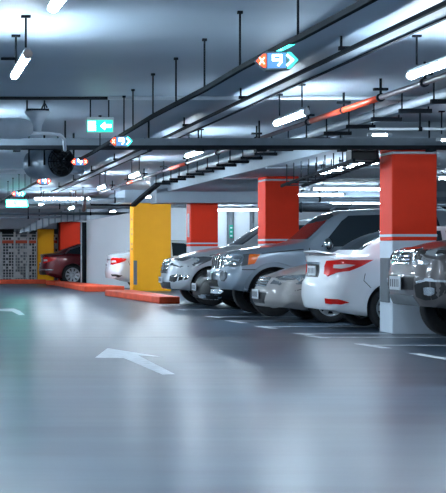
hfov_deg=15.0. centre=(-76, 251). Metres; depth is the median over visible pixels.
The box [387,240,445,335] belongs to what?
suv
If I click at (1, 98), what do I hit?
conduit
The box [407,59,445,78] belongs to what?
diffuser
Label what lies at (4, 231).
wall
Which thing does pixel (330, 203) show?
diffuser
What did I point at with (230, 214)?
pipe
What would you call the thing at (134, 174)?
diffuser
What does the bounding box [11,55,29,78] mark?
diffuser
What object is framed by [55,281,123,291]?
kerb
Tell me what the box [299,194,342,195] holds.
diffuser
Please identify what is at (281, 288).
sedan
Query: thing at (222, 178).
trim
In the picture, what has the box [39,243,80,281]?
sedan
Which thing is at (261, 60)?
light
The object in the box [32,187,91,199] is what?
lamp
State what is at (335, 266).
light
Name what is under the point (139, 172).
lamp
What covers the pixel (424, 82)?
pipe
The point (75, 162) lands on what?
sign
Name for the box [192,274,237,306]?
coupe
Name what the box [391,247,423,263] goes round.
grille
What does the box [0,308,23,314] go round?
painted arrow
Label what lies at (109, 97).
conduit
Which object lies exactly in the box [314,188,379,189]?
diffuser
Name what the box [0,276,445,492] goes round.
floor
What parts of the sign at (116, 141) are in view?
panel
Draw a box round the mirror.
[323,238,332,251]
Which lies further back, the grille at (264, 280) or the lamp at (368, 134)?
the grille at (264, 280)
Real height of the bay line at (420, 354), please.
0.002 m
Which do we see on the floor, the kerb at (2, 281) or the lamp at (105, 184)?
the kerb at (2, 281)
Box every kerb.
[0,279,45,283]
[46,280,59,284]
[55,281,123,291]
[105,290,179,303]
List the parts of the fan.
hanging rod, hanging rod, casing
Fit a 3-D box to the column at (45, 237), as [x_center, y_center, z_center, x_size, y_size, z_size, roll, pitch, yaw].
[4.294,0.142,58.475,0.568,1.916,0.550,0,0,0]
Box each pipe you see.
[0,169,83,173]
[0,196,61,218]
[0,203,129,208]
[0,203,129,214]
[27,191,124,203]
[82,62,445,211]
[82,222,85,282]
[227,211,233,244]
[250,211,253,230]
[299,190,445,201]
[299,191,445,212]
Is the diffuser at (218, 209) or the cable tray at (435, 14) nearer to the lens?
the cable tray at (435, 14)
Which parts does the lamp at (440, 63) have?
hanging rod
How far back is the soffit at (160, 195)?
37.90 m
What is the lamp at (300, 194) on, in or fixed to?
hanging from the ceiling beam at (214, 181)
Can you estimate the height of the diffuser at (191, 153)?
0.057 m
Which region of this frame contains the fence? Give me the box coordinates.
[0,232,57,279]
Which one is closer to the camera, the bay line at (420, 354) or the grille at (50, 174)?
the bay line at (420, 354)
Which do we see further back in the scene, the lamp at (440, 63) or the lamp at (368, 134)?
the lamp at (368, 134)
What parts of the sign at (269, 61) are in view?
panel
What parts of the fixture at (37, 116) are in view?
mounting plate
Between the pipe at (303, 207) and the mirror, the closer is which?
the mirror
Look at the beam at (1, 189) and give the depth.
44.60 m
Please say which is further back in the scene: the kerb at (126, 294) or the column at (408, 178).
the kerb at (126, 294)
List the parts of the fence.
post, post, post, rail, post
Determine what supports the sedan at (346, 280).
on the floor
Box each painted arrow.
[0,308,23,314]
[95,348,173,374]
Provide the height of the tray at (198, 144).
0.415 m
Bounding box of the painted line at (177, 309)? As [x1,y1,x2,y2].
[177,309,241,309]
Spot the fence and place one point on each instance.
(14, 239)
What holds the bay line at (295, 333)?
on the floor
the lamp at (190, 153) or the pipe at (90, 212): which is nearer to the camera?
the lamp at (190, 153)
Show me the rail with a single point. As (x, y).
(360, 4)
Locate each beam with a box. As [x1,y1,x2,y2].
[0,188,119,190]
[0,203,56,228]
[57,203,179,221]
[167,122,445,190]
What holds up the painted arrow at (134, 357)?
on the floor
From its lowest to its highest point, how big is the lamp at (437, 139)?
0.375 m
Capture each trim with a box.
[222,178,379,178]
[266,167,445,168]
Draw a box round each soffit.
[109,190,257,206]
[151,177,445,203]
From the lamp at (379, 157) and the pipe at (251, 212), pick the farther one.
the pipe at (251, 212)
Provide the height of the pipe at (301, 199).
0.299 m
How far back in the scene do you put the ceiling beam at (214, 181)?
28.30 m
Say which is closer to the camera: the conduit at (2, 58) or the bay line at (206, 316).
the conduit at (2, 58)
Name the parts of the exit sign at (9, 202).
panel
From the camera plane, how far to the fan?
24.09 m
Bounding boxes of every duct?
[0,118,66,150]
[19,209,89,232]
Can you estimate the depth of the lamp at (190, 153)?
23.91 m
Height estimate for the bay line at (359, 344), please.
0.002 m
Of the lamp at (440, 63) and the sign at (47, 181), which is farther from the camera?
the sign at (47, 181)
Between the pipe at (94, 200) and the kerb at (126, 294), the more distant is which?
the pipe at (94, 200)
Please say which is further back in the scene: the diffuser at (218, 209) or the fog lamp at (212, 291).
the diffuser at (218, 209)
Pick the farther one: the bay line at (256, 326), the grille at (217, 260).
the grille at (217, 260)
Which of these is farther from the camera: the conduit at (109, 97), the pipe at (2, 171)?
the pipe at (2, 171)
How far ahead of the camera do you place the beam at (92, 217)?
57.91 m
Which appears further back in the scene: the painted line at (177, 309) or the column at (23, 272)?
the column at (23, 272)
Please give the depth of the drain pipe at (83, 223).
51.24 m
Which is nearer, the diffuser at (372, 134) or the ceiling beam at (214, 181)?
the diffuser at (372, 134)
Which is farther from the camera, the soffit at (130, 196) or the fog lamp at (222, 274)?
the soffit at (130, 196)
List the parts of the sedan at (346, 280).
number plate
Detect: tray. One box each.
[0,121,445,151]
[50,0,445,191]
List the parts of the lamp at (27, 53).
hanging rod, hanging rod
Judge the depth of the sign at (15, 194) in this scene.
36.19 m
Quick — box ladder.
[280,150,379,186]
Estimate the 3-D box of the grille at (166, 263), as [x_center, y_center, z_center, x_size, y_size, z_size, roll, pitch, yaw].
[5.032,0.296,34.350,0.129,0.294,0.921,0,0,0]
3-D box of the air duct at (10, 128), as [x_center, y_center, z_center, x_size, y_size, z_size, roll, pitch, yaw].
[-0.103,-1.520,19.624,4.750,0.441,1.568,0,0,-21]
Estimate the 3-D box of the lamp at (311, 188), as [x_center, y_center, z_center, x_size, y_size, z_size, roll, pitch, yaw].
[8.790,-1.335,33.800,1.689,0.130,0.063,0,0,0]
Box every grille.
[48,150,72,176]
[160,259,170,272]
[195,280,204,287]
[211,254,225,267]
[255,276,270,285]
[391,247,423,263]
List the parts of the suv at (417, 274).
number plate, skid plate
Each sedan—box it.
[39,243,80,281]
[105,240,186,284]
[252,264,343,322]
[301,226,445,327]
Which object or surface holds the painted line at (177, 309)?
on the floor
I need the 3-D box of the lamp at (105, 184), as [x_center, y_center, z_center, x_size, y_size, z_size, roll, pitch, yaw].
[3.905,-1.569,36.101,0.070,0.342,1.520,0,0,0]
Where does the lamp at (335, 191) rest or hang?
hanging from the ceiling beam at (214, 181)
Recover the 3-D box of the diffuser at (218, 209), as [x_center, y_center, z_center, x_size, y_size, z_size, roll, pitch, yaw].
[9.200,-1.260,48.900,1.580,0.057,0.064,0,0,0]
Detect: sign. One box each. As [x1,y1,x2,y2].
[6,191,27,206]
[12,190,24,196]
[36,178,50,184]
[70,157,87,165]
[86,100,113,132]
[110,136,132,146]
[255,50,298,71]
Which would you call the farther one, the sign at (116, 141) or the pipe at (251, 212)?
the pipe at (251, 212)
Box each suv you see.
[159,219,311,305]
[207,204,445,316]
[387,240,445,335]
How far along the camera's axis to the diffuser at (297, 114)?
17.50 m
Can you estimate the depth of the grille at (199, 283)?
31.80 m
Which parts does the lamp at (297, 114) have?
hanging rod, hanging rod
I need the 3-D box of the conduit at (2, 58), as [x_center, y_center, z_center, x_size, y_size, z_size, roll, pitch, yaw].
[0.686,-1.856,13.550,0.259,0.296,3.902,0,0,0]
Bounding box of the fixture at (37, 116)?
[25,100,49,131]
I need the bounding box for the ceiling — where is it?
[0,0,445,207]
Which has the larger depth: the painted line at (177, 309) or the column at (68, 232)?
the column at (68, 232)
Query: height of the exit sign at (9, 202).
0.487 m
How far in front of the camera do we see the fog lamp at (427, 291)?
19.62 m
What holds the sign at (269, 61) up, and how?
attached to the rail
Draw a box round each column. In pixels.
[14,229,29,278]
[37,229,53,279]
[58,222,79,279]
[130,203,170,290]
[186,203,217,252]
[258,176,298,311]
[379,150,436,333]
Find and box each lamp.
[10,15,32,79]
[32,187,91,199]
[46,0,64,13]
[97,172,107,189]
[129,156,142,177]
[184,129,205,157]
[210,289,223,293]
[218,208,257,210]
[219,271,226,280]
[272,84,309,126]
[299,190,345,195]
[310,184,379,189]
[317,160,345,173]
[327,191,379,203]
[346,157,379,167]
[367,128,391,135]
[404,35,445,79]
[423,287,434,295]
[436,111,445,140]
[437,172,445,179]
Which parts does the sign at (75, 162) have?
panel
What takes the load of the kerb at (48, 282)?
on the floor
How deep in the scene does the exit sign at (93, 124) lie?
18.59 m
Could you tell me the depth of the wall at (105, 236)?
50.65 m
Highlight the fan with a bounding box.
[23,133,74,179]
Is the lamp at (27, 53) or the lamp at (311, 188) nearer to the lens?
the lamp at (27, 53)
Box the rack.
[90,82,445,206]
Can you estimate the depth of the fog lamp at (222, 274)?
28.06 m
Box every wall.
[0,222,80,275]
[81,208,327,287]
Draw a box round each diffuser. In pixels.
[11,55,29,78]
[35,198,88,199]
[129,172,138,177]
[185,151,202,157]
[218,209,257,210]
[274,111,304,125]
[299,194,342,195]
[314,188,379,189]
[330,203,379,203]
[372,134,386,135]
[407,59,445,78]
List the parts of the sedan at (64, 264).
window trim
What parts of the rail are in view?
hanging rod, hanging rod, hanging rod, hanging rod, hanging rod, hanging rod, hanging rod, hanging rod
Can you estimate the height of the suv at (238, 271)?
1.925 m
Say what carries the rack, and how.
hanging from the ceiling
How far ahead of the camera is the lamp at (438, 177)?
28.77 m
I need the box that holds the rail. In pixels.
[0,0,377,201]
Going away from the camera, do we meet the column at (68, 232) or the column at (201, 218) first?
the column at (201, 218)
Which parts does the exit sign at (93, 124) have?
doorway, panel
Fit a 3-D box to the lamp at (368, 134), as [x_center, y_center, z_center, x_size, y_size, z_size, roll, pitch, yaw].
[5.576,-1.468,20.120,0.302,0.094,0.040,0,0,0]
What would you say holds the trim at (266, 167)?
attached to the ceiling beam at (214, 181)
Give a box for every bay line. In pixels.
[206,316,295,317]
[256,326,376,327]
[295,333,390,334]
[359,344,388,347]
[409,353,445,359]
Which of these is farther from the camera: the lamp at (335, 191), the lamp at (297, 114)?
the lamp at (335, 191)
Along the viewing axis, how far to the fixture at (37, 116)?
18.75 m
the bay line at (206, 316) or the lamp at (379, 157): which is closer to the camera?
the lamp at (379, 157)
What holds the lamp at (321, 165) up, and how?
hanging from the ceiling beam at (214, 181)
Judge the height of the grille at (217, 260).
0.242 m
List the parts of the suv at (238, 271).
number plate, roof rail, roof rail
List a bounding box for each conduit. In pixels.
[0,97,107,99]
[1,57,14,59]
[108,96,417,99]
[369,113,445,130]
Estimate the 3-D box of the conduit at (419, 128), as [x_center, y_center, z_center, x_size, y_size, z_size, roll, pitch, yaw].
[8.075,-1.569,19.000,5.850,0.343,0.056,0,0,0]
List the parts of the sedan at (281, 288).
number plate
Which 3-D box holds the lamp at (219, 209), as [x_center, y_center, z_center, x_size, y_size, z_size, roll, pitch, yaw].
[9.200,-1.304,48.900,1.620,0.152,0.069,0,0,0]
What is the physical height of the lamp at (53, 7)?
0.342 m
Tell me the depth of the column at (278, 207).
30.30 m
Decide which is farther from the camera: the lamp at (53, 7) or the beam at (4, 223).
the beam at (4, 223)
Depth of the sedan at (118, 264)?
47.53 m
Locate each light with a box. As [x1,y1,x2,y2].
[257,54,265,66]
[333,264,353,268]
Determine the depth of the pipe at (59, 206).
52.94 m
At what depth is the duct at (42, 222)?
56.49 m
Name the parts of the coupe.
bumper trim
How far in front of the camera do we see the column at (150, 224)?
46.20 m
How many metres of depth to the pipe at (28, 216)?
50.96 m
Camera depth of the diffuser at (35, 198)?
43.78 m
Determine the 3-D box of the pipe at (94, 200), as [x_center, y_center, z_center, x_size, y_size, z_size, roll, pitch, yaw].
[4.194,-1.539,45.600,2.714,0.402,0.164,0,0,0]
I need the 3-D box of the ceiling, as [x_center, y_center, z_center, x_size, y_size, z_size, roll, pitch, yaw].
[9.000,-1.815,34.000,30.400,0.150,80.400,0,0,0]
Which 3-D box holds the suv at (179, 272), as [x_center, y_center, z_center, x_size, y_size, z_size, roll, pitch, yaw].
[7.340,0.200,34.350,4.841,1.800,2.356,0,0,0]
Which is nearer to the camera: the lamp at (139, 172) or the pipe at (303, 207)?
the lamp at (139, 172)

